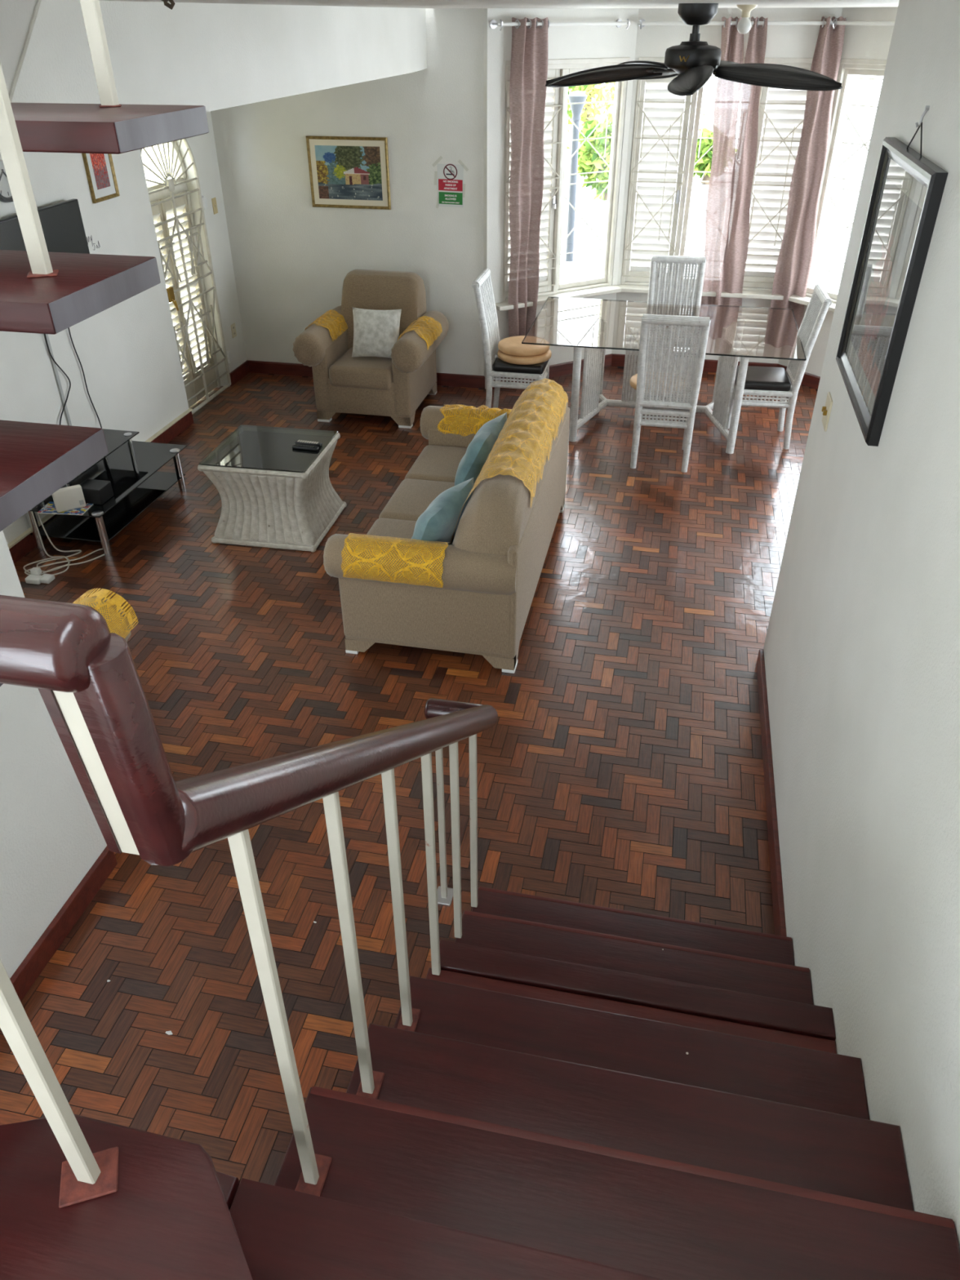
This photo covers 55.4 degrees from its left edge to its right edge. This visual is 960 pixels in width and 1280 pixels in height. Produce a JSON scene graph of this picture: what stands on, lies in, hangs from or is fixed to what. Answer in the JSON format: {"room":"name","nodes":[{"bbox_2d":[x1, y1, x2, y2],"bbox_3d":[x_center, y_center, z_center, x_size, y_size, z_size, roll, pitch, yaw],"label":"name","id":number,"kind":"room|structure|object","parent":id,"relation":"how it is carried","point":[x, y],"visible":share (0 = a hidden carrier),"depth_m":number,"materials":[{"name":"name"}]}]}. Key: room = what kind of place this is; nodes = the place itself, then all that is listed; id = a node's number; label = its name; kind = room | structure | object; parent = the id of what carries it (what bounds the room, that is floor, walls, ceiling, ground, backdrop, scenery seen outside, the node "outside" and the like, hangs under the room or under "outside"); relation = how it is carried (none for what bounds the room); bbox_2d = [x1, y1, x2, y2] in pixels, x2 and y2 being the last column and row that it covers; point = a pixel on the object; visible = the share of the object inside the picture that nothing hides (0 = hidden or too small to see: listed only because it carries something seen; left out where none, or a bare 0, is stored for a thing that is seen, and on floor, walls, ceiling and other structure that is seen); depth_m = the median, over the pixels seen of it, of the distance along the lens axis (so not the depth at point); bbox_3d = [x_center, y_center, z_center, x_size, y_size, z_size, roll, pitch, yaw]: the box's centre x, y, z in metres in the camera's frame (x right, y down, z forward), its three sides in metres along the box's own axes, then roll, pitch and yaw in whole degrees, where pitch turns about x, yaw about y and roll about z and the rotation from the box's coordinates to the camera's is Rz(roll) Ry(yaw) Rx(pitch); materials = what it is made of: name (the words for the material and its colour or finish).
{"room":"staircase","nodes":[
{"label":"staircase","id":0,"kind":"room"},
{"bbox_2d":[0,0,106,977],"bbox_3d":[-1.821,-0.525,0.866,0.120,5.400,4.630,7,35,10],"label":"wall","id":1,"kind":"structure","parent":0,"point":[51,835],"depth_m":3.06,"materials":[{"name":"paint"}]},
{"bbox_2d":[0,0,41,160],"bbox_3d":[-1.322,-1.617,2.632,0.012,0.386,0.371,7,35,10],"label":"trim","id":2,"kind":"structure","parent":1,"relation":"attached to","point":[38,2],"depth_m":2.63,"materials":[{"name":"white paint"}]},
{"bbox_2d":[0,845,117,1031],"bbox_3d":[-1.653,1.425,2.710,0.022,0.100,2.130,7,35,10],"label":"baseboard","id":3,"kind":"structure","parent":1,"relation":"attached to","point":[24,976],"depth_m":3.28,"materials":[{"name":"brown wood"}]},
{"bbox_2d":[0,149,188,544],"bbox_3d":[-3.027,-1.413,4.481,0.180,2.800,5.560,7,35,10],"label":"wall","id":4,"kind":"structure","parent":0,"point":[127,353],"depth_m":6.20,"materials":[{"name":"paint"}]},
{"bbox_2d":[0,160,13,202],"bbox_3d":[-2.666,-2.620,5.113,0.035,0.320,0.320,7,35,10],"label":"wall clock","id":5,"kind":"object","parent":4,"relation":"attached to","point":[6,196],"visible":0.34,"depth_m":5.14,"materials":[{"name":"plastic"}]},
{"bbox_2d":[0,198,89,253],"bbox_3d":[-2.623,-2.262,5.457,0.080,0.540,0.920,7,35,10],"label":"television","id":6,"kind":"object","parent":4,"relation":"attached to","point":[62,224],"visible":0.32,"depth_m":5.51,"materials":[{"name":"black plastic"}]},
{"bbox_2d":[44,333,71,424],"bbox_3d":[-2.663,-1.647,5.763,0.033,0.861,0.252,2,34,3],"label":"cable","id":7,"kind":"object","parent":6,"relation":"hanging from","point":[58,366],"visible":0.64,"depth_m":5.84,"materials":[{"name":"black plastic"}]},
{"bbox_2d":[67,327,102,427],"bbox_3d":[-2.595,-1.800,5.989,0.044,0.863,0.088,7,35,10],"label":"cable","id":8,"kind":"object","parent":6,"relation":"hanging from","point":[68,327],"visible":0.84,"depth_m":6.03,"materials":[{"name":"black plastic"}]},
{"bbox_2d":[44,333,71,426],"bbox_3d":[-2.672,-1.653,5.790,0.012,0.840,0.025,7,35,10],"label":"cable conduit","id":9,"kind":"object","parent":4,"relation":"attached to","point":[54,366],"visible":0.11,"depth_m":5.80,"materials":[{"name":"grey plastic"}]},
{"bbox_2d":[86,235,100,248],"bbox_3d":[-2.531,-2.603,5.993,0.003,0.093,0.133,7,35,10],"label":"scribble","id":10,"kind":"object","parent":4,"relation":"attached to","point":[88,239],"visible":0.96,"depth_m":5.97,"materials":[{"name":"grey"}]},
{"bbox_2d":[7,408,193,564],"bbox_3d":[-2.913,-0.324,5.270,0.022,0.110,5.440,7,35,10],"label":"baseboard","id":11,"kind":"structure","parent":4,"relation":"attached to","point":[26,544],"depth_m":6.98,"materials":[{"name":"brown wood"}]},
{"bbox_2d":[81,153,119,203],"bbox_3d":[-2.472,-3.094,5.940,0.025,0.430,0.300,7,35,10],"label":"picture","id":12,"kind":"object","parent":4,"relation":"attached to","point":[99,167],"visible":0.6,"depth_m":5.98,"materials":[{"name":"red paper"}]},
{"bbox_2d":[89,153,110,190],"bbox_3d":[-2.474,-3.094,5.940,0.001,0.290,0.160,7,35,10],"label":"print","id":13,"kind":"object","parent":12,"relation":"attached to","point":[98,160],"depth_m":5.96},
{"bbox_2d":[175,111,246,386],"bbox_3d":[-2.380,-3.303,7.258,0.145,2.810,1.400,7,35,10],"label":"wall","id":14,"kind":"structure","parent":0,"point":[202,147],"depth_m":7.73,"materials":[{"name":"paint"}]},
{"bbox_2d":[146,141,221,407],"bbox_3d":[-2.457,-2.928,7.286,0.060,2.140,0.920,7,35,10],"label":"door","id":15,"kind":"structure","parent":14,"relation":"in","point":[161,211],"depth_m":7.46,"materials":[{"name":"white paint"}]},
{"bbox_2d":[140,138,231,414],"bbox_3d":[-2.310,-2.937,7.281,0.072,2.128,0.969,7,35,10],"label":"security gate","id":16,"kind":"object","parent":14,"relation":"attached to","point":[170,184],"visible":0.8,"depth_m":7.35,"materials":[{"name":"white metal"}]},
{"bbox_2d":[211,197,217,214],"bbox_3d":[-2.201,-3.610,7.610,0.016,0.120,0.072,7,35,10],"label":"light switch","id":17,"kind":"object","parent":14,"relation":"attached to","point":[213,200],"visible":1,"depth_m":7.60,"materials":[{"name":"beige plastic"}]},
{"bbox_2d":[230,323,236,337],"bbox_3d":[-2.203,-2.767,8.185,0.008,0.116,0.080,7,35,10],"label":"wall socket","id":18,"kind":"object","parent":14,"relation":"attached to","point":[233,326],"visible":1,"depth_m":8.18,"materials":[{"name":"beige plastic"}]},
{"bbox_2d":[229,360,249,386],"bbox_3d":[-2.201,-2.443,8.375,0.020,0.110,0.410,7,35,10],"label":"baseboard","id":19,"kind":"structure","parent":14,"relation":"attached to","point":[242,370],"depth_m":8.36,"materials":[{"name":"brown wood"}]},
{"bbox_2d":[12,0,426,111],"bbox_3d":[-2.023,-2.752,4.129,2.000,0.555,6.880,7,35,10],"label":"wall","id":20,"kind":"structure","parent":0,"point":[214,56],"depth_m":3.80,"materials":[{"name":"paint"}]},
{"bbox_2d":[210,8,484,375],"bbox_3d":[-1.127,-4.664,6.932,2.460,5.400,0.150,7,35,10],"label":"wall","id":21,"kind":"structure","parent":0,"point":[291,258],"depth_m":7.55,"materials":[{"name":"paint"}]},
{"bbox_2d":[306,135,391,209],"bbox_3d":[-1.062,-3.781,7.412,0.675,0.520,0.022,7,35,10],"label":"picture","id":22,"kind":"object","parent":21,"relation":"attached to","point":[345,171],"visible":1,"depth_m":7.41,"materials":[{"name":"multicoloured paper"}]},
{"bbox_2d":[314,145,382,200],"bbox_3d":[-1.062,-3.782,7.413,0.545,0.390,0.001,7,35,10],"label":"print","id":23,"kind":"object","parent":22,"relation":"attached to","point":[344,172],"depth_m":7.41},
{"bbox_2d":[248,360,484,388],"bbox_3d":[-1.052,-2.422,8.340,2.285,0.110,0.018,7,35,10],"label":"baseboard","id":24,"kind":"structure","parent":21,"relation":"attached to","point":[255,366],"depth_m":8.42,"materials":[{"name":"brown wood"}]},
{"bbox_2d":[436,163,463,207],"bbox_3d":[-0.235,-3.648,7.303,0.304,0.388,0.004,7,35,9],"label":"no smoking sign","id":25,"kind":"object","parent":21,"relation":"attached to","point":[450,176],"visible":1,"depth_m":7.31,"materials":[{"name":"white paper"}]},
{"bbox_2d":[0,365,817,1185],"bbox_3d":[0.898,0.478,4.283,9.481,0.121,12.052,7,35,10],"label":"floor","id":26,"kind":"structure","parent":0,"point":[620,766],"depth_m":4.23,"materials":[{"name":"brown wood"}]},
{"bbox_2d":[22,511,104,584],"bbox_3d":[-2.547,-0.571,5.475,0.419,0.286,0.474,7,35,10],"label":"power cord","id":27,"kind":"object","parent":26,"relation":"on","point":[34,577],"visible":0.98,"depth_m":5.53,"materials":[{"name":"beige plastic"}]},
{"bbox_2d":[77,595,131,641],"bbox_3d":[-2.109,0.177,3.716,1.060,1.030,0.941,7,35,10],"label":"armchair","id":28,"kind":"object","parent":26,"relation":"on","point":[126,637],"visible":0.09,"depth_m":3.86,"materials":[{"name":"beige fabric"}]},
{"bbox_2d":[72,588,138,638],"bbox_3d":[-1.668,-0.012,3.751,0.272,0.166,0.521,7,35,10],"label":"cover","id":29,"kind":"object","parent":28,"relation":"on","point":[117,600],"visible":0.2,"depth_m":3.87,"materials":[{"name":"yellow fabric"}]},
{"bbox_2d":[26,428,186,557],"bbox_3d":[-2.419,-1.022,5.998,0.540,0.441,1.130,7,35,10],"label":"tv stand","id":30,"kind":"object","parent":26,"relation":"on","point":[131,467],"visible":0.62,"depth_m":5.96,"materials":[{"name":"black glass"}]},
{"bbox_2d":[37,501,93,515],"bbox_3d":[-2.513,-0.798,5.550,0.280,0.006,0.150,3,34,5],"label":"magazine","id":31,"kind":"object","parent":30,"relation":"on","point":[50,508],"visible":0.73,"depth_m":5.52,"materials":[{"name":"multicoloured paper"}]},
{"bbox_2d":[52,484,85,512],"bbox_3d":[-2.470,-0.850,5.497,0.170,0.140,0.037,-19,39,-25],"label":"router","id":32,"kind":"object","parent":31,"relation":"on","point":[68,498],"visible":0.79,"depth_m":5.48,"materials":[{"name":"white plastic"}]},
{"bbox_2d":[80,479,113,504],"bbox_3d":[-2.373,-0.913,5.634,0.160,0.099,0.140,7,35,10],"label":"box","id":33,"kind":"object","parent":30,"relation":"on","point":[95,491],"visible":0.8,"depth_m":5.59,"materials":[{"name":"black plastic"}]},
{"bbox_2d":[66,428,139,484],"bbox_3d":[-2.539,-1.190,5.871,0.310,0.008,0.840,7,35,10],"label":"shelf","id":34,"kind":"object","parent":30,"relation":"attached to","point":[114,439],"depth_m":6.08,"materials":[{"name":"black glass"}]},
{"bbox_2d":[30,471,185,542],"bbox_3d":[-2.430,-0.909,6.054,0.525,0.008,1.030,7,35,10],"label":"glass shelf","id":35,"kind":"object","parent":30,"relation":"attached to","point":[117,518],"depth_m":5.86,"materials":[{"name":"black glass"}]},
{"bbox_2d":[29,440,186,518],"bbox_3d":[-2.419,-1.072,5.964,0.540,0.008,1.130,7,35,10],"label":"glass shelf","id":36,"kind":"object","parent":30,"relation":"attached to","point":[126,470],"depth_m":6.04,"materials":[{"name":"black glass"}]},
{"bbox_2d":[165,1031,173,1035],"bbox_3d":[-1.017,1.286,2.991,0.024,0.012,0.015,-6,35,-9],"label":"crumb","id":37,"kind":"object","parent":26,"relation":"on","point":[169,1033],"visible":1,"depth_m":2.99,"materials":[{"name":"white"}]},
{"bbox_2d":[197,424,346,552],"bbox_3d":[-1.301,-0.979,5.849,0.694,0.541,0.674,6,35,9],"label":"coffee table","id":38,"kind":"object","parent":26,"relation":"on","point":[273,494],"visible":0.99,"depth_m":5.67,"materials":[{"name":"beige wicker"}]},
{"bbox_2d":[291,444,319,450],"bbox_3d":[-1.079,-1.191,5.660,0.170,0.020,0.038,8,35,12],"label":"remote control","id":39,"kind":"object","parent":38,"relation":"on","point":[295,446],"visible":1,"depth_m":5.65,"materials":[{"name":"black plastic"}]},
{"bbox_2d":[294,440,321,447],"bbox_3d":[-1.071,-1.228,5.713,0.170,0.020,0.038,9,35,13],"label":"remote control","id":40,"kind":"object","parent":38,"relation":"on","point":[298,442],"visible":1,"depth_m":5.70,"materials":[{"name":"black plastic"}]},
{"bbox_2d":[292,269,448,428],"bbox_3d":[-0.864,-2.398,7.487,1.060,1.030,0.941,7,35,10],"label":"armchair","id":41,"kind":"object","parent":26,"relation":"on","point":[395,387],"visible":0.86,"depth_m":7.35,"materials":[{"name":"beige fabric"}]},
{"bbox_2d":[304,309,347,340],"bbox_3d":[-1.257,-2.572,7.461,0.283,0.135,0.503,7,35,10],"label":"cover","id":42,"kind":"object","parent":41,"relation":"on","point":[327,317],"visible":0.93,"depth_m":7.42,"materials":[{"name":"yellow fabric"}]},
{"bbox_2d":[328,346,392,390],"bbox_3d":[-0.890,-2.221,7.457,0.524,0.171,0.601,7,35,10],"label":"seat cushion","id":43,"kind":"object","parent":41,"relation":"on","point":[346,372],"depth_m":7.23,"materials":[{"name":"beige fabric"}]},
{"bbox_2d":[351,306,401,358],"bbox_3d":[-0.824,-2.440,7.282,0.406,0.358,0.223,7,35,10],"label":"cushion","id":44,"kind":"object","parent":41,"relation":"on","point":[375,332],"visible":0.91,"depth_m":7.22,"materials":[{"name":"grey fabric"}]},
{"bbox_2d":[397,315,442,348],"bbox_3d":[-0.482,-2.459,7.295,0.286,0.139,0.562,7,35,10],"label":"cover","id":45,"kind":"object","parent":41,"relation":"on","point":[417,326],"visible":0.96,"depth_m":7.25,"materials":[{"name":"yellow fabric"}]},
{"bbox_2d":[323,383,569,673],"bbox_3d":[-0.096,-0.803,5.242,0.962,0.920,2.046,7,35,10],"label":"sofa","id":46,"kind":"object","parent":26,"relation":"on","point":[492,566],"visible":0.72,"depth_m":4.55,"materials":[{"name":"beige fabric"}]},
{"bbox_2d":[341,533,448,587],"bbox_3d":[-0.404,-0.395,4.442,0.508,0.180,0.196,7,35,10],"label":"cover","id":47,"kind":"object","parent":46,"relation":"on","point":[394,543],"visible":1,"depth_m":4.38,"materials":[{"name":"yellow fabric"}]},
{"bbox_2d":[366,518,453,545],"bbox_3d":[-0.333,-0.456,4.879,0.614,0.156,0.527,7,35,10],"label":"seat cushion","id":48,"kind":"object","parent":46,"relation":"on","point":[392,527],"depth_m":4.97,"materials":[{"name":"beige fabric"}]},
{"bbox_2d":[378,478,475,520],"bbox_3d":[-0.224,-0.750,5.310,0.614,0.156,0.527,7,35,10],"label":"seat cushion","id":49,"kind":"object","parent":46,"relation":"on","point":[412,497],"depth_m":5.29,"materials":[{"name":"beige fabric"}]},
{"bbox_2d":[404,444,466,482],"bbox_3d":[-0.114,-1.044,5.742,0.614,0.156,0.527,7,35,10],"label":"seat cushion","id":50,"kind":"object","parent":46,"relation":"on","point":[440,463],"depth_m":5.68,"materials":[{"name":"beige fabric"}]},
{"bbox_2d":[410,477,473,545],"bbox_3d":[-0.212,-0.565,4.618,0.262,0.437,0.465,19,39,26],"label":"cushion","id":51,"kind":"object","parent":46,"relation":"on","point":[437,522],"visible":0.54,"depth_m":4.45,"materials":[{"name":"teal fabric"}]},
{"bbox_2d":[437,404,515,436],"bbox_3d":[0.013,-1.425,5.909,0.543,0.162,0.240,7,35,10],"label":"cover","id":52,"kind":"object","parent":46,"relation":"on","point":[482,420],"visible":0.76,"depth_m":5.86,"materials":[{"name":"yellow fabric"}]},
{"bbox_2d":[454,412,506,485],"bbox_3d":[0.004,-1.099,5.410,0.252,0.395,0.436,11,36,16],"label":"cushion","id":53,"kind":"object","parent":46,"relation":"on","point":[478,450],"visible":0.69,"depth_m":5.26,"materials":[{"name":"teal fabric"}]},
{"bbox_2d":[449,378,568,544],"bbox_3d":[0.191,-1.022,5.045,0.391,0.394,1.562,7,35,10],"label":"cover","id":54,"kind":"object","parent":46,"relation":"on","point":[547,446],"visible":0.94,"depth_m":4.87,"materials":[{"name":"yellow fabric"}]},
{"bbox_2d":[0,102,959,1279],"bbox_3d":[-0.446,0.603,1.672,2.542,2.622,2.453,7,35,10],"label":"staircase","id":55,"kind":"structure","parent":26,"relation":"on","point":[577,1091],"depth_m":1.56,"materials":[{"name":"red wood"}]},
{"bbox_2d":[0,0,497,1208],"bbox_3d":[-0.419,0.046,1.813,0.615,3.383,1.832,7,35,10],"label":"stair railing","id":56,"kind":"object","parent":55,"relation":"on","point":[85,674],"visible":0.97,"depth_m":1.14,"materials":[{"name":"brown wood"}]},
{"bbox_2d":[471,268,549,408],"bbox_3d":[0.255,-2.294,7.252,0.555,1.120,0.447,7,35,10],"label":"dining chair","id":57,"kind":"object","parent":26,"relation":"on","point":[496,368],"visible":0.83,"depth_m":7.15,"materials":[{"name":"white wicker"}]},
{"bbox_2d":[497,349,551,364],"bbox_3d":[0.352,-2.272,7.255,0.430,0.056,0.430,7,35,10],"label":"pad","id":58,"kind":"object","parent":57,"relation":"on","point":[520,360],"visible":0.56,"depth_m":7.11,"materials":[{"name":"beige fabric"}]},
{"bbox_2d":[497,335,549,355],"bbox_3d":[0.347,-2.331,7.240,0.410,0.056,0.410,7,35,10],"label":"pad","id":59,"kind":"object","parent":58,"relation":"on","point":[513,345],"visible":0.95,"depth_m":7.15,"materials":[{"name":"beige fabric"}]},
{"bbox_2d":[521,296,806,453],"bbox_3d":[1.444,-2.159,7.376,2.032,0.750,1.372,7,35,10],"label":"dining table","id":60,"kind":"object","parent":26,"relation":"on","point":[595,347],"visible":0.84,"depth_m":7.13,"materials":[{"name":"clear glass"}]},
{"bbox_2d":[630,314,711,472],"bbox_3d":[1.339,-1.804,6.529,0.447,1.120,0.555,6,35,9],"label":"dining chair","id":61,"kind":"object","parent":26,"relation":"on","point":[686,398],"visible":1,"depth_m":6.29,"materials":[{"name":"white wicker"}]},
{"bbox_2d":[629,372,684,395],"bbox_3d":[1.299,-1.880,6.676,0.410,0.056,0.410,7,35,10],"label":"pad","id":62,"kind":"object","parent":61,"relation":"on","point":[633,381],"visible":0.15,"depth_m":6.64,"materials":[{"name":"beige fabric"}]},
{"bbox_2d":[646,254,706,383],"bbox_3d":[1.597,-2.548,7.620,0.447,1.120,0.555,5,35,7],"label":"dining chair","id":63,"kind":"object","parent":26,"relation":"on","point":[656,260],"visible":0.34,"depth_m":7.59,"materials":[{"name":"white wicker"}]},
{"bbox_2d":[727,284,831,449],"bbox_3d":[2.212,-2.049,6.886,0.555,1.120,0.447,5,35,7],"label":"dining chair","id":64,"kind":"object","parent":26,"relation":"on","point":[761,381],"visible":0.87,"depth_m":6.80,"materials":[{"name":"white wicker"}]},
{"bbox_2d":[98,0,899,8],"bbox_3d":[1.854,-3.035,4.199,5.500,0.185,6.900,7,35,10],"label":"ceiling","id":65,"kind":"structure","parent":0,"point":[367,3],"depth_m":3.92,"materials":[{"name":"paint"}]},
{"bbox_2d":[160,0,175,9],"bbox_3d":[-0.866,-1.767,2.540,0.042,0.029,0.027,7,35,10],"label":"ceiling hook","id":66,"kind":"object","parent":65,"relation":"attached to","point":[171,5],"visible":1,"depth_m":2.54,"materials":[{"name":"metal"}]},
{"bbox_2d":[545,3,842,96],"bbox_3d":[0.999,-2.757,4.248,1.340,0.326,1.286,7,35,10],"label":"ceiling fan","id":67,"kind":"object","parent":65,"relation":"hanging from","point":[694,61],"visible":0.99,"depth_m":4.22,"materials":[{"name":"brown metal"}]},
{"bbox_2d":[736,4,757,34],"bbox_3d":[1.400,-3.276,4.831,0.110,0.128,0.110,7,35,10],"label":"bulb","id":68,"kind":"object","parent":65,"relation":"attached to","point":[744,26],"visible":0.97,"depth_m":4.81,"materials":[{"name":"white glass"}]},
{"bbox_2d":[483,8,639,389],"bbox_3d":[0.637,-3.707,7.652,1.427,3.000,0.150,-18,38,-24],"label":"wall","id":69,"kind":"structure","parent":0,"point":[566,322],"depth_m":7.19,"materials":[{"name":"paint"}]},
{"bbox_2d":[492,353,612,389],"bbox_3d":[0.657,-2.463,8.393,1.367,0.110,0.019,-18,38,-24],"label":"baseboard","id":70,"kind":"structure","parent":69,"relation":"attached to","point":[565,368],"depth_m":8.44,"materials":[{"name":"brown wood"}]},
{"bbox_2d":[489,18,631,31],"bbox_3d":[0.620,-4.597,6.836,1.196,0.068,0.135,-18,38,-24],"label":"curtain rod","id":71,"kind":"object","parent":69,"relation":"attached to","point":[619,22],"visible":1,"depth_m":6.80,"materials":[{"name":"white plastic"}]},
{"bbox_2d":[508,17,549,337],"bbox_3d":[0.385,-3.487,7.365,0.321,2.521,0.112,-18,38,-24],"label":"curtain","id":72,"kind":"object","parent":71,"relation":"hanging from","point":[529,51],"visible":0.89,"depth_m":7.19,"materials":[{"name":"fabric"}]},
{"bbox_2d":[495,57,630,311],"bbox_3d":[0.668,-3.744,7.550,1.317,1.775,0.270,-18,38,-24],"label":"window","id":73,"kind":"structure","parent":69,"relation":"in","point":[556,124],"depth_m":7.62,"materials":[{"name":"white paint"}]},
{"bbox_2d":[505,68,560,297],"bbox_3d":[0.402,-3.683,7.469,0.497,1.653,0.040,-18,38,-24],"label":"shutter","id":74,"kind":"object","parent":73,"relation":"attached to","point":[553,94],"depth_m":7.53,"materials":[{"name":"white paint"}]},
{"bbox_2d":[611,7,842,363],"bbox_3d":[2.001,-3.809,7.797,1.640,3.000,0.150,7,35,10],"label":"wall","id":75,"kind":"structure","parent":0,"point":[652,41],"depth_m":7.22,"materials":[{"name":"paint"}]},
{"bbox_2d":[611,353,777,372],"bbox_3d":[1.987,-2.569,8.543,1.520,0.110,0.018,7,35,10],"label":"baseboard","id":76,"kind":"structure","parent":75,"relation":"attached to","point":[618,360],"depth_m":8.52,"materials":[{"name":"brown wood"}]},
{"bbox_2d":[617,57,813,299],"bbox_3d":[1.986,-3.843,7.691,1.520,1.775,0.270,7,35,10],"label":"window","id":77,"kind":"structure","parent":75,"relation":"in","point":[658,126],"depth_m":7.72,"materials":[{"name":"white paint"}]},
{"bbox_2d":[624,76,691,282],"bbox_3d":[1.511,-3.921,7.814,0.422,1.653,0.040,7,35,10],"label":"shutter","id":78,"kind":"object","parent":77,"relation":"attached to","point":[661,115],"depth_m":7.78,"materials":[{"name":"white paint"}]},
{"bbox_2d":[742,67,810,288],"bbox_3d":[2.470,-3.809,7.646,0.442,1.653,0.040,7,35,10],"label":"shutter","id":79,"kind":"object","parent":77,"relation":"attached to","point":[784,117],"depth_m":7.62,"materials":[{"name":"white paint"}]},
{"bbox_2d":[637,18,835,29],"bbox_3d":[1.949,-4.721,7.011,1.466,0.068,0.135,7,35,10],"label":"curtain rod","id":80,"kind":"object","parent":75,"relation":"attached to","point":[642,23],"visible":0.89,"depth_m":6.97,"materials":[{"name":"white plastic"}]},
{"bbox_2d":[697,16,743,339],"bbox_3d":[2.013,-3.736,7.617,0.342,2.401,0.114,7,35,10],"label":"curtain","id":81,"kind":"object","parent":80,"relation":"hanging from","point":[727,96],"visible":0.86,"depth_m":7.55,"materials":[{"name":"fabric"}]},
{"bbox_2d":[718,16,767,337],"bbox_3d":[2.194,-3.712,7.582,0.287,2.401,0.101,7,35,10],"label":"curtain","id":82,"kind":"object","parent":80,"relation":"hanging from","point":[735,253],"visible":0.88,"depth_m":7.57,"materials":[{"name":"fabric"}]},
{"bbox_2d":[762,16,845,347],"bbox_3d":[2.692,-3.638,7.506,0.320,2.441,0.113,7,35,10],"label":"curtain","id":83,"kind":"object","parent":80,"relation":"hanging from","point":[794,261],"visible":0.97,"depth_m":7.52,"materials":[{"name":"fabric"}]},
{"bbox_2d":[777,7,897,376],"bbox_3d":[3.195,-3.398,7.188,0.150,3.000,1.487,-23,40,-29],"label":"wall","id":84,"kind":"structure","parent":0,"point":[860,42],"depth_m":6.85,"materials":[{"name":"paint"}]},
{"bbox_2d":[777,364,820,389],"bbox_3d":[3.131,-2.176,7.961,0.019,0.110,1.367,-23,40,-29],"label":"baseboard","id":85,"kind":"structure","parent":84,"relation":"attached to","point":[811,380],"depth_m":8.16,"materials":[{"name":"brown wood"}]},
{"bbox_2d":[788,57,886,312],"bbox_3d":[3.119,-3.462,7.126,0.270,1.775,1.300,-23,40,-29],"label":"window","id":86,"kind":"structure","parent":84,"relation":"in","point":[847,67],"depth_m":7.30,"materials":[{"name":"white paint"}]},
{"bbox_2d":[831,17,894,29],"bbox_3d":[3.049,-4.359,6.477,0.135,0.068,1.256,-23,40,-29],"label":"curtain rod","id":87,"kind":"object","parent":84,"relation":"attached to","point":[838,23],"visible":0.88,"depth_m":6.69,"materials":[{"name":"white plastic"}]},
{"bbox_2d":[763,0,959,1248],"bbox_3d":[0.903,-0.522,0.851,0.122,5.400,5.724,7,35,10],"label":"wall","id":88,"kind":"structure","parent":0,"point":[861,648],"depth_m":2.31,"materials":[{"name":"paint"}]},
{"bbox_2d":[756,648,786,936],"bbox_3d":[1.237,0.594,3.916,0.020,0.100,1.864,7,35,10],"label":"baseboard","id":89,"kind":"structure","parent":88,"relation":"attached to","point":[780,926],"depth_m":3.74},
{"bbox_2d":[822,391,832,431],"bbox_3d":[1.349,-0.893,3.576,0.022,0.120,0.116,7,35,10],"label":"light switch","id":90,"kind":"object","parent":88,"relation":"attached to","point":[826,410],"visible":1,"depth_m":3.55,"materials":[{"name":"beige plastic"}]},
{"bbox_2d":[835,105,947,446],"bbox_3d":[1.232,-1.141,2.780,0.037,0.836,0.820,7,35,10],"label":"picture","id":91,"kind":"object","parent":88,"relation":"attached to","point":[908,190],"visible":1,"depth_m":2.73,"materials":[{"name":"black paint"}]},
{"bbox_2d":[850,177,921,397],"bbox_3d":[1.235,-1.092,2.813,0.001,0.514,0.614,7,35,10],"label":"print","id":92,"kind":"object","parent":91,"relation":"attached to","point":[899,216],"depth_m":2.79},
{"label":"outside","id":93,"kind":"structure","parent":0,"visible":0},
{"bbox_2d":[171,106,875,376],"bbox_3d":[3.706,-7.536,16.183,28.000,0.100,44.000,7,35,10],"label":"outdoor view","id":94,"kind":"structure","parent":93,"point":[846,201],"depth_m":15.77,"materials":[{"name":"concrete"}]},
{"bbox_2d":[141,143,195,309],"bbox_3d":[-4.007,-4.244,8.885,0.150,2.720,10.600,7,35,10],"label":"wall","id":95,"kind":"structure","parent":94,"relation":"on","point":[149,175],"depth_m":10.19,"materials":[{"name":"white paint"}]},
{"bbox_2d":[565,90,587,262],"bbox_3d":[1.253,-6.180,12.288,0.260,2.060,0.260,7,35,10],"label":"lamp post","id":96,"kind":"object","parent":94,"relation":"on","point":[576,96],"visible":0.94,"depth_m":12.17,"materials":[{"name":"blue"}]},
{"bbox_2d":[564,84,590,156],"bbox_3d":[0.779,-11.105,18.706,3.009,2.984,2.984,7,35,10],"label":"tree","id":97,"kind":"object","parent":94,"relation":"on","point":[580,88],"visible":0.02,"depth_m":18.45,"materials":[{"name":"green plant"}]},
{"bbox_2d":[567,82,615,129],"bbox_3d":[2.644,-13.711,21.745,3.070,3.852,3.196,7,35,10],"label":"tree","id":98,"kind":"object","parent":94,"relation":"on","point":[603,95],"visible":0.06,"depth_m":21.68,"materials":[{"name":"green plant"}]},
{"bbox_2d":[577,111,640,200],"bbox_3d":[2.381,-8.868,16.760,1.432,1.512,1.438,7,35,10],"label":"tree","id":99,"kind":"object","parent":94,"relation":"on","point":[588,160],"visible":0.48,"depth_m":16.46,"materials":[{"name":"green plant"}]},
{"bbox_2d":[688,127,736,184],"bbox_3d":[4.587,-9.749,18.419,1.004,1.074,1.065,27,42,33],"label":"tree","id":100,"kind":"object","parent":94,"relation":"on","point":[704,164],"visible":0.41,"depth_m":18.17,"materials":[{"name":"green plant"}]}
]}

